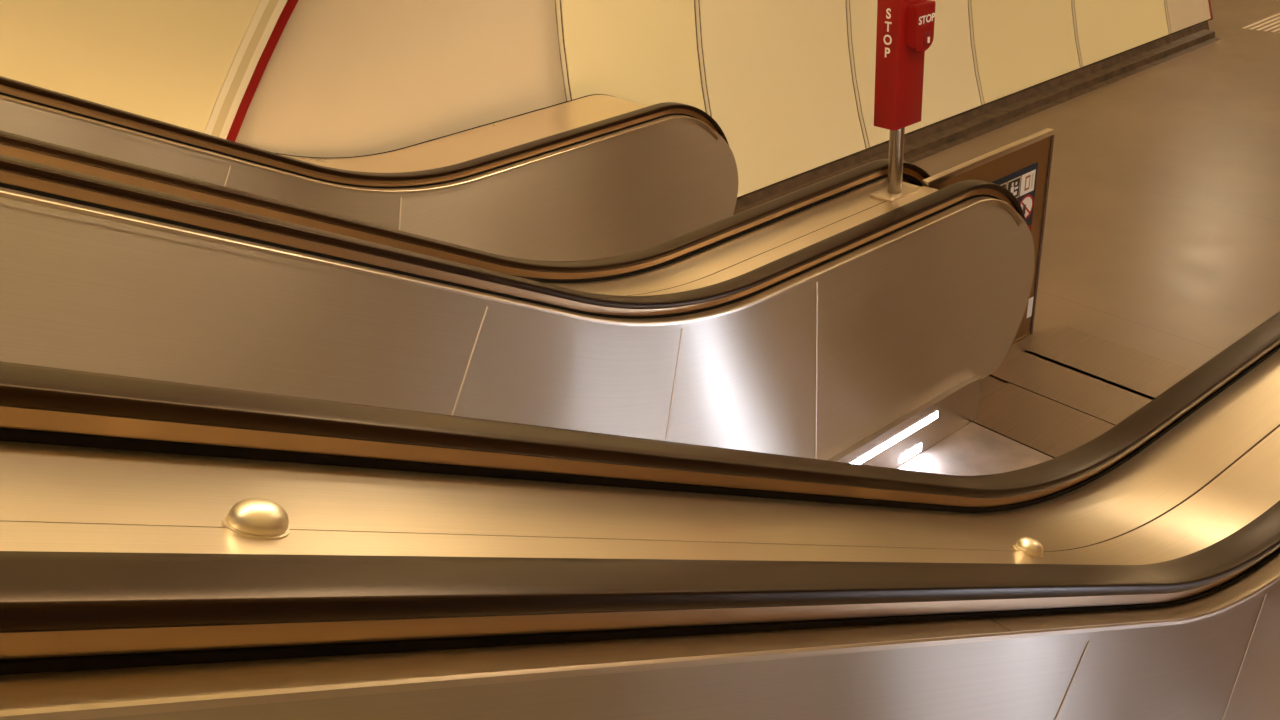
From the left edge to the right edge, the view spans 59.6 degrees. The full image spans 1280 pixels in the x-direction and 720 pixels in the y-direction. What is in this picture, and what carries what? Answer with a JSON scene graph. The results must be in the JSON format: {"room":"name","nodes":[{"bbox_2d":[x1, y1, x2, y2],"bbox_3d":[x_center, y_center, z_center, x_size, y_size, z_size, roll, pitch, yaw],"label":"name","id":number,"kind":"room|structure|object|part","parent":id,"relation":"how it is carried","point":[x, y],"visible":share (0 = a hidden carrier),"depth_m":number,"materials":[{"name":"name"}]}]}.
{"room":"subway station escalator","nodes":[
{"label":"subway station escalator","id":0,"kind":"room"},
{"bbox_2d":[0,0,260,132],"bbox_3d":[-1.448,-1.169,0.510,5.848,4.970,5.916,-24,34,-32],"label":"wall","id":1,"kind":"structure","parent":0,"point":[168,61],"depth_m":4.13,"materials":[{"name":"beige paint"}]},
{"bbox_2d":[235,0,565,157],"bbox_3d":[0.667,-1.250,2.372,1.982,3.808,6.158,-24,34,-32],"label":"wall","id":2,"kind":"structure","parent":0,"point":[342,78],"depth_m":4.98,"materials":[{"name":"beige paint"}]},
{"bbox_2d":[204,0,286,138],"bbox_3d":[0.402,-0.822,2.340,1.461,2.441,5.928,-24,34,-32],"label":"trim","id":3,"kind":"structure","parent":2,"relation":"attached to","point":[267,13],"depth_m":4.38,"materials":[{"name":"beige metal"}]},
{"bbox_2d":[226,0,297,141],"bbox_3d":[0.447,-0.814,2.384,1.415,2.414,5.928,-24,34,-32],"label":"trim","id":4,"kind":"structure","parent":2,"relation":"attached to","point":[290,5],"depth_m":4.42,"materials":[{"name":"red metal"}]},
{"bbox_2d":[555,0,1210,196],"bbox_3d":[2.427,-3.141,6.360,6.680,4.094,1.769,-24,34,-32],"label":"wall","id":5,"kind":"structure","parent":0,"point":[789,85],"depth_m":6.73,"materials":[{"name":"beige paint"}]},
{"bbox_3d":[0.400,-2.216,4.891,0.873,3.805,1.648,-24,34,-32],"label":"wall panel","id":6,"kind":"part","parent":5,"relation":"part of","materials":[{"name":"beige paint"}]},
{"bbox_3d":[1.223,-2.590,5.454,1.173,3.805,1.648,-24,34,-32],"label":"wall panel","id":7,"kind":"part","parent":5,"relation":"part of","materials":[{"name":"beige paint"}]},
{"bbox_3d":[2.157,-3.014,6.092,1.158,3.805,1.648,-24,34,-32],"label":"wall panel","id":8,"kind":"part","parent":5,"relation":"part of","materials":[{"name":"beige paint"}]},
{"bbox_2d":[733,22,1219,214],"bbox_3d":[2.271,-1.632,7.659,6.350,0.138,0.280,-24,34,-32],"label":"baseboard","id":9,"kind":"structure","parent":5,"relation":"attached to","point":[939,136],"depth_m":7.80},
{"bbox_3d":[3.088,-3.438,6.729,1.168,3.805,1.648,-24,34,-32],"label":"wall panel","id":10,"kind":"part","parent":5,"relation":"part of","materials":[{"name":"beige paint"}]},
{"bbox_3d":[4.046,-3.874,7.384,1.228,3.805,1.648,-24,34,-32],"label":"wall panel","id":11,"kind":"part","parent":5,"relation":"part of","materials":[{"name":"beige paint"}]},
{"bbox_3d":[4.798,-4.216,7.898,0.634,3.805,1.648,-24,34,-32],"label":"wall panel","id":12,"kind":"part","parent":5,"relation":"part of","materials":[{"name":"beige paint"}]},
{"bbox_2d":[1208,0,1212,20],"bbox_3d":[5.051,-4.328,8.075,0.021,3.824,1.656,-24,34,-32],"label":"trim","id":13,"kind":"structure","parent":5,"relation":"attached to","point":[1208,0],"depth_m":9.38,"materials":[{"name":"red plastic"}]},
{"bbox_2d":[911,0,1279,399],"bbox_3d":[5.918,-1.810,7.675,13.470,0.120,14.500,-24,34,-32],"label":"floor","id":14,"kind":"structure","parent":0,"point":[1161,236],"depth_m":6.36,"materials":[{"name":"stone"}]},
{"bbox_2d":[0,76,930,295],"bbox_3d":[-1.919,-0.687,2.965,7.824,4.026,2.058,-24,34,-32],"label":"escalator","id":15,"kind":"object","parent":14,"relation":"on","point":[604,194],"visible":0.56,"depth_m":4.42,"materials":[{"name":"silver metal"}]},
{"bbox_3d":[-3.295,-0.689,2.301,4.617,3.099,0.025,-24,34,-32],"label":"balustrade panel","id":16,"kind":"part","parent":15,"relation":"part of","materials":[{"name":"metal"}]},
{"bbox_3d":[-1.318,-0.308,4.261,0.990,1.022,0.025,-24,34,-32],"label":"balustrade panel","id":17,"kind":"part","parent":15,"relation":"part of","materials":[{"name":"metal"}]},
{"bbox_3d":[-2.264,-1.210,2.970,6.556,2.961,0.014,-24,34,-32],"label":"panel moulding","id":18,"kind":"part","parent":15,"relation":"part of","materials":[{"name":"metal"}]},
{"bbox_3d":[-2.221,-1.006,3.187,6.653,3.638,0.069,-24,34,-32],"label":"handrail","id":19,"kind":"part","parent":15,"relation":"part of","materials":[{"name":"black rubber"}]},
{"bbox_3d":[-1.407,-0.576,2.281,6.653,3.638,0.069,-24,34,-32],"label":"handrail","id":20,"kind":"part","parent":15,"relation":"part of","materials":[{"name":"black rubber"}]},
{"bbox_3d":[-0.291,-0.594,5.049,1.998,0.829,0.025,-24,34,-32],"label":"balustrade panel","id":21,"kind":"part","parent":15,"relation":"part of","materials":[{"name":"metal"}]},
{"bbox_2d":[870,0,935,202],"bbox_3d":[0.915,-0.988,3.945,0.174,0.840,0.169,-24,34,-32],"label":"post","id":22,"kind":"object","parent":15,"relation":"on","point":[905,28],"visible":1,"depth_m":3.90,"materials":[{"name":"metal"}]},
{"bbox_3d":[0.942,-0.619,4.134,0.156,0.009,0.104,-24,34,-32],"label":"plate","id":23,"kind":"part","parent":22,"relation":"part of","materials":[{"name":"metal"}]},
{"bbox_2d":[0,427,1279,719],"bbox_3d":[0.312,0.479,0.507,7.824,4.026,1.694,-24,34,-32],"label":"escalator","id":24,"kind":"object","parent":14,"relation":"on","point":[1175,616],"visible":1,"depth_m":1.03,"materials":[{"name":"silver metal"}]},
{"bbox_3d":[-0.119,0.092,0.873,6.653,3.638,0.069,-24,34,-32],"label":"handrail","id":25,"kind":"part","parent":24,"relation":"part of","materials":[{"name":"black rubber"}]},
{"bbox_3d":[-0.162,-0.112,0.656,6.556,2.961,0.014,-24,34,-32],"label":"panel moulding","id":26,"kind":"part","parent":24,"relation":"part of","materials":[{"name":"metal"}]},
{"bbox_3d":[-1.193,0.409,-0.014,4.617,3.099,0.025,-24,34,-32],"label":"balustrade panel","id":27,"kind":"part","parent":24,"relation":"part of","materials":[{"name":"metal"}]},
{"bbox_3d":[0.804,0.789,1.964,1.038,1.040,0.025,-24,34,-32],"label":"balustrade panel","id":28,"kind":"part","parent":24,"relation":"part of","materials":[{"name":"metal"}]},
{"bbox_3d":[1.356,0.701,2.419,0.674,0.784,0.025,-24,34,-32],"label":"balustrade panel","id":29,"kind":"part","parent":24,"relation":"part of","materials":[{"name":"metal"}]},
{"bbox_2d":[0,154,1279,551],"bbox_3d":[-0.742,-0.075,1.675,7.824,4.026,1.643,-24,34,-32],"label":"escalator","id":30,"kind":"object","parent":14,"relation":"on","point":[166,359],"visible":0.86,"depth_m":2.43,"materials":[{"name":"silver metal"}]},
{"bbox_3d":[-2.228,-0.136,1.133,4.617,3.099,0.025,-24,34,-32],"label":"balustrade panel","id":31,"kind":"part","parent":30,"relation":"part of","materials":[{"name":"metal"}]},
{"bbox_2d":[222,498,289,539],"bbox_3d":[-0.336,0.141,0.976,0.052,0.042,0.052,-1,29,7],"label":"stud","id":32,"kind":"object","parent":30,"relation":"on","point":[254,518],"visible":1,"depth_m":0.96,"materials":[{"name":"gold metal"}]},
{"bbox_3d":[-1.197,-0.656,1.802,6.556,2.961,0.014,-24,34,-32],"label":"panel moulding","id":33,"kind":"part","parent":30,"relation":"part of","materials":[{"name":"metal"}]},
{"bbox_3d":[-1.154,-0.453,2.019,6.653,3.638,0.069,-24,34,-32],"label":"handrail","id":34,"kind":"part","parent":30,"relation":"part of","materials":[{"name":"black rubber"}]},
{"bbox_3d":[-0.251,0.245,3.093,0.990,1.022,0.025,-24,34,-32],"label":"balustrade panel","id":35,"kind":"part","parent":30,"relation":"part of","materials":[{"name":"metal"}]},
{"bbox_3d":[-0.363,-0.035,1.140,6.653,3.638,0.069,-24,34,-32],"label":"handrail","id":36,"kind":"part","parent":30,"relation":"part of","materials":[{"name":"black rubber"}]},
{"bbox_3d":[0.292,0.165,3.543,0.748,0.796,0.025,-24,34,-32],"label":"balustrade panel","id":37,"kind":"part","parent":30,"relation":"part of","materials":[{"name":"metal"}]},
{"bbox_3d":[-1.437,0.104,1.935,6.899,3.121,0.047,-24,34,-32],"label":"skirt panel","id":38,"kind":"part","parent":30,"relation":"part of","materials":[{"name":"metal"}]},
{"bbox_2d":[901,443,921,462],"bbox_3d":[1.027,0.353,4.239,0.120,0.032,0.005,-24,34,-32],"label":"lamp","id":39,"kind":"object","parent":30,"relation":"attached to","point":[913,453],"depth_m":4.24,"materials":[{"name":"white"}]},
{"bbox_3d":[1.068,-0.153,4.090,1.247,0.784,0.025,-24,34,-32],"label":"balustrade panel","id":40,"kind":"part","parent":30,"relation":"part of","materials":[{"name":"metal"}]},
{"bbox_3d":[1.403,0.546,3.901,0.667,0.008,1.075,-24,34,-32],"label":"comb plate","id":41,"kind":"part","parent":30,"relation":"part of","materials":[{"name":"silver metal"}]},
{"bbox_2d":[1013,537,1042,557],"bbox_3d":[0.692,0.336,1.989,0.052,0.042,0.052,-1,29,7],"label":"stud","id":42,"kind":"object","parent":30,"relation":"on","point":[1030,546],"visible":1,"depth_m":1.97,"materials":[{"name":"gold metal"}]},
{"bbox_3d":[1.803,0.365,4.174,0.350,0.008,1.235,-24,34,-32],"label":"landing plate","id":43,"kind":"part","parent":30,"relation":"part of","materials":[{"name":"metal"}]},
{"bbox_3d":[2.053,0.251,4.345,0.287,0.008,1.455,-24,34,-32],"label":"landing plate","id":44,"kind":"part","parent":30,"relation":"part of","materials":[{"name":"metal"}]},
{"bbox_3d":[2.276,0.150,4.497,0.335,0.008,1.455,-24,34,-32],"label":"landing plate","id":45,"kind":"part","parent":30,"relation":"part of","materials":[{"name":"metal"}]},
{"bbox_2d":[922,128,1053,345],"bbox_3d":[1.421,-0.398,4.636,0.819,0.955,0.032,-24,34,-32],"label":"barrier panel","id":46,"kind":"object","parent":14,"relation":"on","point":[1003,161],"visible":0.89,"depth_m":4.57,"materials":[{"name":"metal"}]},
{"bbox_3d":[1.386,-0.804,4.412,0.813,0.025,0.032,-24,34,-32],"label":"rail","id":47,"kind":"part","parent":46,"relation":"part of","materials":[{"name":"metal"}]},
{"bbox_2d":[991,162,1037,231],"bbox_3d":[1.504,-0.587,4.599,0.398,0.368,0.006,-24,34,-32],"label":"safety sign","id":48,"kind":"object","parent":46,"relation":"attached to","point":[1021,183],"visible":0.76,"depth_m":4.61,"materials":[{"name":"blue"}]},
{"bbox_3d":[1.525,-0.697,4.565,0.092,0.091,0.001,-24,34,-32],"label":"field frame","id":49,"kind":"part","parent":48,"relation":"part of","materials":[{"name":"black"}]},
{"bbox_3d":[1.603,-0.733,4.618,0.097,0.091,0.001,-24,34,-32],"label":"field frame","id":50,"kind":"part","parent":48,"relation":"part of","materials":[{"name":"white plastic"}]},
{"bbox_3d":[1.732,-0.528,4.854,0.016,0.929,0.032,-24,34,-32],"label":"trim","id":51,"kind":"part","parent":46,"relation":"part of","materials":[{"name":"brown metal"}]},
{"bbox_2d":[1243,13,1279,32],"bbox_3d":[5.693,-2.927,9.617,1.050,0.005,0.506,-24,34,-32],"label":"tactile strip","id":52,"kind":"object","parent":14,"relation":"on","point":[1272,20],"visible":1,"depth_m":9.55,"materials":[{"name":"beige"}]}
]}

